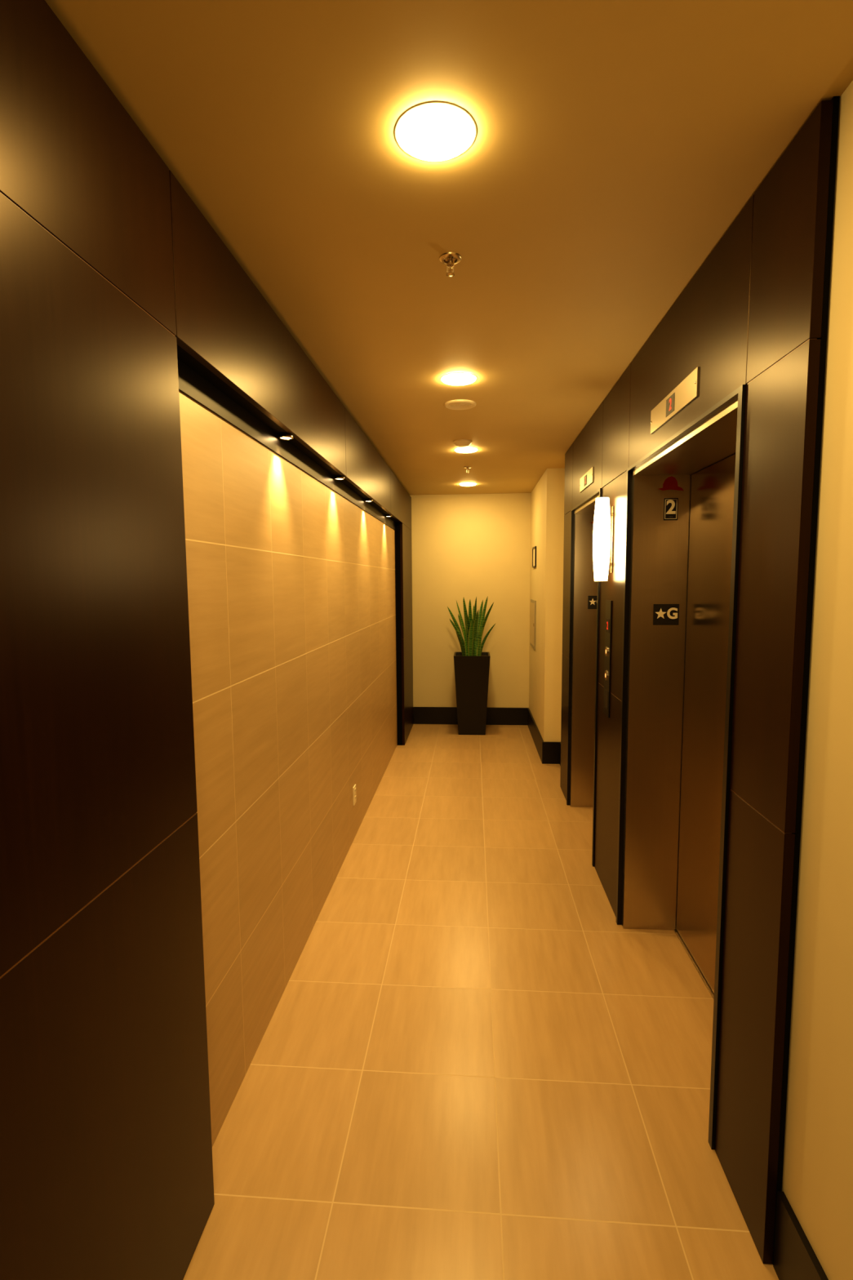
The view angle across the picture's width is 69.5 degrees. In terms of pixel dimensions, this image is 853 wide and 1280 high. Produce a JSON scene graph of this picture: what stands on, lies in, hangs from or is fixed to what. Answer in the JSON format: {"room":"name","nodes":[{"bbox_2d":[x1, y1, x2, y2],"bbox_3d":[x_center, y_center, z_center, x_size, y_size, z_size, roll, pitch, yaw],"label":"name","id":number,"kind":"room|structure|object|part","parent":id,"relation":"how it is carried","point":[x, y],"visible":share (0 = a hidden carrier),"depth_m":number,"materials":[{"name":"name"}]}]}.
{"room":"elevator lobby","nodes":[
{"label":"elevator lobby","id":0,"kind":"room"},
{"bbox_2d":[0,0,413,1279],"bbox_3d":[-0.563,0.141,2.168,0.076,2.615,9.804,0,5,4],"label":"wall paneling","id":1,"kind":"structure","parent":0,"point":[111,273],"depth_m":1.13,"materials":[{"name":"brown wood"}]},
{"bbox_2d":[278,433,293,439],"bbox_3d":[-0.546,-0.789,2.387,0.056,0.014,0.056,0,5,4],"label":"puck light","id":2,"kind":"object","parent":1,"relation":"attached to","point":[282,436],"visible":1,"depth_m":2.37,"materials":[{"name":"silver metal"}]},
{"bbox_2d":[333,475,344,479],"bbox_3d":[-0.474,-0.881,3.342,0.056,0.014,0.056,0,5,4],"label":"puck light","id":3,"kind":"object","parent":1,"relation":"attached to","point":[336,477],"visible":1,"depth_m":3.33,"materials":[{"name":"silver metal"}]},
{"bbox_2d":[364,498,372,502],"bbox_3d":[-0.403,-0.971,4.281,0.056,0.014,0.056,0,5,4],"label":"puck light","id":4,"kind":"object","parent":1,"relation":"attached to","point":[366,500],"visible":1,"depth_m":4.26,"materials":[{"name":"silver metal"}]},
{"bbox_2d":[178,390,397,1146],"bbox_3d":[-0.681,0.141,2.177,0.162,2.615,9.804,0,5,4],"label":"wall","id":5,"kind":"structure","parent":0,"point":[291,583],"depth_m":2.32,"materials":[{"name":"tile"}]},
{"bbox_2d":[177,358,395,530],"bbox_3d":[-0.480,-0.890,3.723,0.007,0.074,4.605,0,5,4],"label":"trim","id":6,"kind":"structure","parent":5,"relation":"attached to","point":[191,384],"depth_m":2.16,"materials":[{"name":"black metal"}]},
{"bbox_2d":[352,784,356,805],"bbox_3d":[-0.462,0.999,3.962,0.009,0.117,0.072,0,5,4],"label":"electrical outlet","id":7,"kind":"object","parent":5,"relation":"attached to","point":[354,786],"visible":1,"depth_m":3.95,"materials":[{"name":"white plastic"}]},
{"bbox_2d":[44,0,852,494],"bbox_3d":[0.191,-1.227,1.980,2.392,0.132,10.134,0,5,4],"label":"ceiling","id":8,"kind":"structure","parent":0,"point":[616,144],"depth_m":1.43,"materials":[{"name":"paint"}]},
{"bbox_2d":[394,101,477,161],"bbox_3d":[0.020,-1.090,1.332,0.180,0.014,0.180,0,5,4],"label":"recessed light","id":9,"kind":"object","parent":8,"relation":"in","point":[431,131],"visible":1,"depth_m":1.31,"materials":[{"name":"white glass"}]},
{"bbox_2d":[439,252,462,276],"bbox_3d":[0.072,-1.121,1.848,0.068,0.051,0.068,0,5,4],"label":"sprinkler","id":10,"kind":"object","parent":8,"relation":"attached to","point":[446,258],"visible":1,"depth_m":1.84,"materials":[{"name":"silver metal"}]},
{"bbox_2d":[440,372,477,385],"bbox_3d":[0.155,-1.245,2.947,0.180,0.014,0.180,0,5,4],"label":"recessed light","id":11,"kind":"object","parent":8,"relation":"in","point":[456,378],"visible":1,"depth_m":2.92,"materials":[{"name":"white glass"}]},
{"bbox_2d":[444,399,476,409],"bbox_3d":[0.185,-1.288,3.370,0.176,0.010,0.176,0,5,4],"label":"ceiling speaker","id":12,"kind":"object","parent":8,"relation":"attached to","point":[459,404],"depth_m":3.36},
{"bbox_2d":[453,439,471,447],"bbox_3d":[0.251,-1.363,4.272,0.132,0.033,0.132,0,5,4],"label":"smoke detector","id":13,"kind":"object","parent":8,"relation":"attached to","point":[460,442],"visible":1,"depth_m":4.23,"materials":[{"name":"white plastic"}]},
{"bbox_2d":[453,447,478,453],"bbox_3d":[0.293,-1.399,4.544,0.180,0.014,0.180,0,5,4],"label":"recessed light","id":14,"kind":"object","parent":8,"relation":"in","point":[461,450],"visible":0.99,"depth_m":4.51,"materials":[{"name":"white glass"}]},
{"bbox_2d":[458,482,476,486],"bbox_3d":[0.413,-1.554,6.153,0.180,0.014,0.180,0,5,4],"label":"recessed light","id":15,"kind":"object","parent":8,"relation":"in","point":[466,484],"visible":1,"depth_m":6.11,"materials":[{"name":"white glass"}]},
{"bbox_2d":[463,466,471,473],"bbox_3d":[0.351,-1.447,5.237,0.068,0.051,0.068,0,5,4],"label":"sprinkler","id":16,"kind":"object","parent":8,"relation":"attached to","point":[465,467],"visible":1,"depth_m":5.23,"materials":[{"name":"silver metal"}]},
{"bbox_2d":[409,493,530,707],"bbox_3d":[0.688,-0.333,7.033,2.162,2.615,0.132,0,5,4],"label":"wall","id":17,"kind":"structure","parent":0,"point":[468,547],"depth_m":6.96,"materials":[{"name":"beige paint"}]},
{"bbox_2d":[413,706,527,724],"bbox_3d":[0.486,0.876,7.091,1.376,0.200,0.015,0,5,4],"label":"baseboard","id":18,"kind":"structure","parent":17,"relation":"attached to","point":[421,715],"depth_m":7.09,"materials":[{"name":"black wood"}]},
{"bbox_2d":[182,724,778,1279],"bbox_3d":[0.210,1.492,2.240,2.392,0.099,10.134,0,5,4],"label":"floor","id":19,"kind":"structure","parent":0,"point":[466,1067],"depth_m":2.06,"materials":[{"name":"tile"}]},
{"bbox_2d":[447,595,495,734],"bbox_3d":[0.491,0.268,6.688,0.526,1.487,0.384,0,5,4],"label":"potted snake plant","id":20,"kind":"object","parent":19,"relation":"on","point":[472,665],"visible":1,"depth_m":6.58,"materials":[{"name":"green plant"}]},
{"bbox_3d":[0.496,0.580,6.717,0.384,0.860,0.384,0,5,4],"label":"planter pot","id":21,"kind":"part","parent":20,"relation":"part of","materials":[{"name":"black plastic"}]},
{"bbox_2d":[528,80,852,1279],"bbox_3d":[1.095,0.141,2.043,0.597,2.615,9.804,0,5,4],"label":"wall","id":22,"kind":"structure","parent":0,"point":[817,1184],"depth_m":1.28,"materials":[{"name":"beige paint"}]},
{"bbox_2d":[529,599,536,649],"bbox_3d":[1.122,-0.173,6.498,0.020,0.500,0.500,0,5,4],"label":"access panel","id":23,"kind":"object","parent":22,"relation":"attached to","point":[533,602],"visible":1,"depth_m":6.37,"materials":[{"name":"grey metal"}]},
{"bbox_2d":[532,546,536,568],"bbox_3d":[1.114,-0.855,6.350,0.014,0.210,0.300,0,5,4],"label":"framed notice","id":24,"kind":"object","parent":22,"relation":"attached to","point":[534,548],"visible":1,"depth_m":6.37,"materials":[{"name":"black metal"}]},
{"bbox_2d":[527,707,828,1279],"bbox_3d":[0.875,1.344,2.168,0.170,0.200,9.789,0,5,4],"label":"baseboard","id":25,"kind":"structure","parent":22,"relation":"attached to","point":[795,1258],"depth_m":1.42,"materials":[{"name":"black wood"}]},
{"bbox_2d":[673,928,714,999],"bbox_3d":[1.157,1.421,2.361,0.059,0.006,1.090,0,5,4],"label":"sill","id":26,"kind":"structure","parent":22,"relation":"attached to","point":[676,931],"depth_m":2.64,"materials":[{"name":"metal"}]},
{"bbox_2d":[560,96,839,1264],"bbox_3d":[0.953,0.043,3.085,0.035,2.615,3.474,0,5,4],"label":"wall paneling","id":27,"kind":"structure","parent":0,"point":[754,314],"depth_m":1.50,"materials":[{"name":"brown wood"}]},
{"bbox_2d":[579,466,593,492],"bbox_3d":[0.984,-0.984,3.787,0.008,0.088,0.429,0,5,4],"label":"indicator","id":28,"kind":"object","parent":27,"relation":"attached to","point":[587,479],"visible":1,"depth_m":3.76,"materials":[{"name":"metal"}]},
{"bbox_2d":[592,497,614,581],"bbox_3d":[0.887,-0.504,3.093,0.097,0.412,0.086,0,5,4],"label":"wall sconce","id":29,"kind":"object","parent":27,"relation":"attached to","point":[603,522],"visible":1,"depth_m":3.06,"materials":[{"name":"white glass"}]},
{"bbox_2d":[603,600,612,717],"bbox_3d":[0.936,0.095,3.188,0.013,0.600,0.125,0,5,4],"label":"panel","id":30,"kind":"object","parent":27,"relation":"attached to","point":[608,603],"visible":1,"depth_m":3.17,"materials":[{"name":"black metal"}]},
{"bbox_3d":[0.938,0.309,3.209,0.002,0.090,0.090,0,5,4],"label":"instruction plate","id":31,"kind":"part","parent":30,"relation":"part of","materials":[{"name":"brown metal"}]},
{"bbox_2d":[650,366,699,434],"bbox_3d":[0.861,-0.827,2.158,0.008,0.088,0.502,0,5,4],"label":"indicator","id":32,"kind":"object","parent":27,"relation":"attached to","point":[687,390],"visible":1,"depth_m":2.10,"materials":[{"name":"metal"}]},
{"bbox_3d":[1.130,0.043,3.071,0.321,2.615,3.411,0,5,4],"label":"wall","id":33,"kind":"structure","parent":0,"visible":0},
{"bbox_2d":[566,488,601,866],"bbox_3d":[1.149,0.194,3.941,0.314,2.148,1.005,0,5,4],"label":"door frame","id":34,"kind":"structure","parent":33,"relation":"attached to","point":[584,620],"depth_m":4.39,"materials":[{"name":"metal"}]},
{"bbox_2d":[574,493,599,514],"bbox_3d":[1.149,-0.849,3.840,0.299,0.026,0.893,0,5,4],"label":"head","id":35,"kind":"object","parent":33,"relation":"attached to","point":[588,508],"visible":0.21,"depth_m":3.98},
{"bbox_2d":[587,595,597,608],"bbox_3d":[1.198,-0.266,4.340,0.112,0.094,0.005,0,5,4],"label":"sign","id":36,"kind":"object","parent":33,"relation":"attached to","point":[592,600],"visible":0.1,"depth_m":4.34,"materials":[{"name":"black plastic"}]},
{"bbox_2d":[653,604,679,625],"bbox_3d":[1.079,-0.114,2.766,0.112,0.094,0.005,0,5,4],"label":"sign","id":37,"kind":"object","parent":33,"relation":"attached to","point":[663,614],"visible":1,"depth_m":2.77,"materials":[{"name":"black plastic"}]},
{"bbox_2d":[663,497,678,519],"bbox_3d":[1.082,-0.579,2.721,0.060,0.096,0.005,0,5,4],"label":"number sign","id":38,"kind":"object","parent":33,"relation":"attached to","point":[670,504],"visible":1,"depth_m":2.72,"materials":[{"name":"black plastic"}]},
{"bbox_2d":[658,475,684,490],"bbox_3d":[1.079,-0.690,2.712,0.113,0.064,0.002,0,5,4],"label":"decal","id":39,"kind":"object","parent":33,"relation":"attached to","point":[671,482],"visible":1,"depth_m":2.71,"materials":[{"name":"red plastic"}]},
{"bbox_2d":[616,384,746,1150],"bbox_3d":[1.023,0.355,2.269,0.314,2.148,1.202,0,5,4],"label":"door frame","id":40,"kind":"structure","parent":33,"relation":"attached to","point":[660,547],"depth_m":2.79,"materials":[{"name":"metal"}]},
{"bbox_2d":[633,397,737,475],"bbox_3d":[1.023,-0.688,2.168,0.299,0.026,1.090,0,5,4],"label":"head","id":41,"kind":"object","parent":33,"relation":"attached to","point":[713,441],"visible":0.58,"depth_m":2.19},
{"bbox_2d":[676,453,735,993],"bbox_3d":[1.165,0.345,2.529,0.030,2.096,0.537,0,5,4],"label":"leaf","id":42,"kind":"object","parent":33,"relation":"attached to","point":[713,487],"visible":0.64,"depth_m":2.55,"materials":[{"name":"brown metal"}]}
]}

